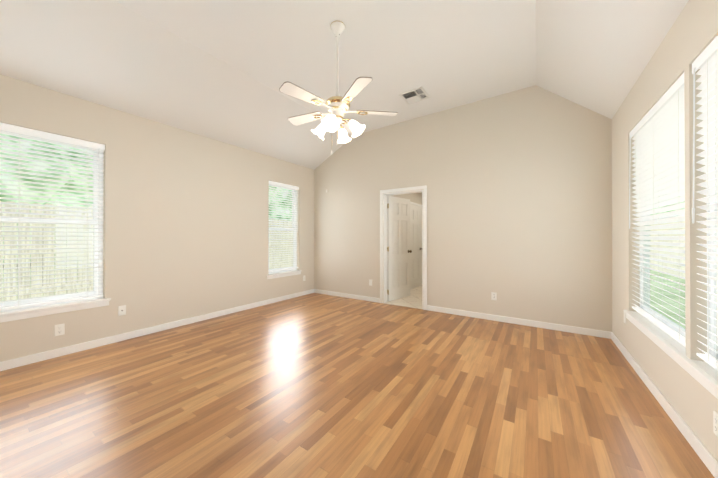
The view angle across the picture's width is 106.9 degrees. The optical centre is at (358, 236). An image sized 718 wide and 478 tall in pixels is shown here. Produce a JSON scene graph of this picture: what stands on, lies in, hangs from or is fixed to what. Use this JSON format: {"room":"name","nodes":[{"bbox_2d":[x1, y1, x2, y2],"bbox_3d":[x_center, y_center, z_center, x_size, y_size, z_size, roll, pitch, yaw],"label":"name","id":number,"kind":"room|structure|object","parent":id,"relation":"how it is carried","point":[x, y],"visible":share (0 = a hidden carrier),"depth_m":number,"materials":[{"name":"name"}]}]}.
{"room":"empty bedroom","nodes":[
{"label":"empty bedroom","id":0,"kind":"room"},
{"bbox_2d":[0,74,313,361],"bbox_3d":[-2.614,-0.121,3.638,0.150,2.740,5.860,0,0,34],"label":"wall","id":1,"kind":"structure","parent":0,"point":[186,225],"depth_m":3.54,"materials":[{"name":"beige paint"}]},
{"bbox_2d":[0,130,103,311],"bbox_3d":[-3.337,-0.170,2.605,0.063,1.770,1.220,0,0,34],"label":"window","id":2,"kind":"structure","parent":1,"relation":"in","point":[66,296],"depth_m":2.86,"materials":[{"name":"white glass"}]},
{"bbox_2d":[0,122,104,310],"bbox_3d":[-3.274,-0.179,2.563,0.080,1.746,1.210,0,0,34],"label":"window blind","id":3,"kind":"object","parent":2,"relation":"attached to","point":[37,133],"visible":0.92,"depth_m":2.73,"materials":[{"name":"white plastic"}]},
{"bbox_2d":[0,298,110,322],"bbox_3d":[-3.268,0.756,2.556,0.112,0.082,1.310,0,0,34],"label":"sill","id":4,"kind":"structure","parent":1,"relation":"attached to","point":[13,315],"depth_m":2.71,"materials":[{"name":"white wood"}]},
{"bbox_2d":[54,323,64,335],"bbox_3d":[-3.101,0.971,2.756,0.009,0.115,0.070,0,0,34],"label":"electrical outlet","id":5,"kind":"object","parent":1,"relation":"attached to","point":[59,329],"visible":1,"depth_m":2.75,"materials":[{"name":"white plastic"}]},
{"bbox_2d":[118,305,125,315],"bbox_3d":[-2.821,0.887,3.171,0.017,0.115,0.070,0,0,34],"label":"outlet","id":6,"kind":"object","parent":1,"relation":"attached to","point":[121,310],"visible":1,"depth_m":3.17,"materials":[{"name":"white plastic"}]},
{"bbox_2d":[0,289,313,370],"bbox_3d":[-2.538,1.206,3.600,0.014,0.085,5.590,0,0,34],"label":"baseboard","id":7,"kind":"structure","parent":1,"relation":"attached to","point":[30,359],"depth_m":3.19,"materials":[{"name":"white wood"}]},
{"bbox_2d":[268,184,296,273],"bbox_3d":[-1.549,-0.160,5.301,0.063,1.750,0.770,0,0,34],"label":"window","id":8,"kind":"structure","parent":1,"relation":"in","point":[294,239],"depth_m":5.48,"materials":[{"name":"white glass"}]},
{"bbox_2d":[268,181,298,271],"bbox_3d":[-1.486,-0.181,5.260,0.080,1.702,0.760,0,0,34],"label":"window blind","id":9,"kind":"object","parent":8,"relation":"attached to","point":[277,184],"visible":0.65,"depth_m":5.25,"materials":[{"name":"white plastic"}]},
{"bbox_2d":[267,270,301,278],"bbox_3d":[-1.480,0.756,5.252,0.112,0.082,0.860,0,0,34],"label":"sill","id":10,"kind":"structure","parent":1,"relation":"attached to","point":[282,274],"depth_m":5.21,"materials":[{"name":"white wood"}]},
{"bbox_2d":[0,0,687,169],"bbox_3d":[-0.506,-1.891,2.264,5.190,0.930,5.590,0,0,34],"label":"ceiling","id":11,"kind":"structure","parent":0,"point":[222,70],"depth_m":2.79,"materials":[{"name":"white paint"}]},
{"bbox_2d":[279,21,397,153],"bbox_3d":[-0.242,-1.426,2.615,1.140,1.270,1.158,0,0,34],"label":"fan","id":12,"kind":"object","parent":11,"relation":"hanging from","point":[337,106],"visible":1,"depth_m":2.56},
{"bbox_2d":[399,86,429,104],"bbox_3d":[0.815,-2.047,3.903,0.350,0.022,0.350,-1,-1,34],"label":"ceiling vent","id":13,"kind":"object","parent":11,"relation":"in","point":[414,95],"visible":1,"depth_m":3.89,"materials":[{"name":"white metal"}]},
{"bbox_2d":[0,285,713,477],"bbox_3d":[0.428,1.297,3.660,5.190,0.104,9.270,0,0,34],"label":"floor","id":14,"kind":"structure","parent":0,"point":[315,385],"depth_m":1.96,"materials":[{"name":"brown wood"}]},
{"bbox_2d":[390,192,421,204],"bbox_3d":[1.327,0.040,6.585,0.120,2.440,3.410,0,0,34],"label":"wall","id":15,"kind":"structure","parent":0,"point":[415,198],"depth_m":6.48,"materials":[{"name":"beige paint"}]},
{"bbox_2d":[410,204,418,289],"bbox_3d":[1.333,0.251,6.442,0.035,2.000,0.600,0,0,34],"label":"closet door","id":16,"kind":"structure","parent":15,"relation":"in","point":[414,246],"depth_m":6.42,"materials":[{"name":"white wood"}]},
{"bbox_2d":[419,206,421,285],"bbox_3d":[1.697,0.253,6.926,0.107,2.000,0.600,0,0,34],"label":"closet door","id":17,"kind":"structure","parent":15,"relation":"in","point":[420,246],"depth_m":6.75,"materials":[{"name":"white wood"}]},
{"bbox_2d":[314,85,611,331],"bbox_3d":[1.072,-0.522,4.638,5.190,3.550,0.120,0,0,34],"label":"wall","id":18,"kind":"structure","parent":0,"point":[518,183],"depth_m":3.95,"materials":[{"name":"beige paint"}]},
{"bbox_2d":[387,196,411,301],"bbox_3d":[0.805,0.238,5.339,0.179,2.018,0.744,0,0,45],"label":"door","id":19,"kind":"structure","parent":18,"relation":"in","point":[399,251],"depth_m":5.29,"materials":[{"name":"white wood"}]},
{"bbox_2d":[380,185,426,309],"bbox_3d":[0.805,0.197,4.803,0.904,2.112,0.137,0,0,34],"label":"door frame","id":20,"kind":"structure","parent":18,"relation":"attached to","point":[425,236],"depth_m":4.96,"materials":[{"name":"white wood"}]},
{"bbox_2d":[314,289,610,338],"bbox_3d":[1.035,1.210,4.576,4.862,0.085,0.014,0,0,34],"label":"baseboard","id":21,"kind":"structure","parent":18,"relation":"attached to","point":[573,329],"depth_m":3.86,"materials":[{"name":"white wood"}]},
{"bbox_2d":[491,292,496,299],"bbox_3d":[1.999,0.890,3.941,0.070,0.115,0.009,0,0,34],"label":"electrical outlet","id":22,"kind":"object","parent":18,"relation":"attached to","point":[493,295],"visible":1,"depth_m":3.94,"materials":[{"name":"white plastic"}]},
{"bbox_2d":[612,0,717,461],"bbox_3d":[1.586,-0.132,0.852,0.150,2.740,5.860,0,0,34],"label":"wall","id":23,"kind":"structure","parent":0,"point":[690,36],"depth_m":2.13,"materials":[{"name":"beige paint"}]},
{"bbox_2d":[611,332,717,477],"bbox_3d":[1.526,1.196,0.905,0.014,0.085,5.590,0,0,34],"label":"baseboard","id":24,"kind":"structure","parent":23,"relation":"attached to","point":[707,458],"depth_m":1.76,"materials":[{"name":"white wood"}]},
{"bbox_2d":[623,310,717,398],"bbox_3d":[2.033,0.782,1.615,0.112,0.082,2.560,0,0,34],"label":"sill","id":25,"kind":"structure","parent":23,"relation":"attached to","point":[704,374],"depth_m":1.74,"materials":[{"name":"white wood"}]},
{"bbox_2d":[639,64,717,361],"bbox_3d":[2.070,-0.149,1.593,0.138,1.780,2.470,0,0,34],"label":"window","id":26,"kind":"structure","parent":23,"relation":"in","point":[692,299],"depth_m":1.60,"materials":[{"name":"white plastic"}]},
{"bbox_2d":[629,35,717,370],"bbox_3d":[2.038,-0.163,1.614,0.080,1.746,2.460,0,0,34],"label":"window blind","id":27,"kind":"object","parent":26,"relation":"attached to","point":[657,132],"visible":0.83,"depth_m":1.86,"materials":[{"name":"white plastic"}]},
{"bbox_2d":[713,411,717,436],"bbox_3d":[1.829,0.965,1.359,0.009,0.115,0.070,0,0,34],"label":"electrical outlet","id":28,"kind":"object","parent":23,"relation":"attached to","point":[715,422],"visible":1,"depth_m":1.36,"materials":[{"name":"white plastic"}]},
{"label":"outside","id":29,"kind":"structure","parent":0,"visible":0},
{"bbox_2d":[3,269,684,328],"bbox_3d":[6.894,1.420,13.310,33.000,0.050,50.000,0,0,34],"label":"ground","id":30,"kind":"structure","parent":29,"point":[666,305],"depth_m":6.03,"materials":[{"name":"green plant"}]},
{"bbox_2d":[0,134,291,262],"bbox_3d":[-7.363,-2.187,7.462,4.622,7.848,16.242,0,0,34],"label":"trees","id":31,"kind":"object","parent":30,"relation":"on","point":[37,185],"depth_m":5.51,"materials":[{"name":"green plant"}]},
{"bbox_2d":[0,201,292,301],"bbox_3d":[-5.461,0.380,5.308,0.075,1.970,15.000,0,0,34],"label":"fence","id":32,"kind":"object","parent":30,"relation":"on","point":[82,274],"depth_m":4.94,"materials":[{"name":"brown wood"}]},
{"bbox_2d":[650,195,684,215],"bbox_3d":[13.655,-3.103,8.208,4.218,8.958,36.286,0,0,34],"label":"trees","id":33,"kind":"object","parent":30,"relation":"on","point":[668,205],"depth_m":13.82,"materials":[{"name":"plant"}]},
{"bbox_2d":[650,221,684,276],"bbox_3d":[8.765,0.383,6.073,0.075,1.970,32.000,0,0,34],"label":"fence","id":34,"kind":"object","parent":30,"relation":"on","point":[671,259],"depth_m":9.39,"materials":[{"name":"brown wood"}]}
]}

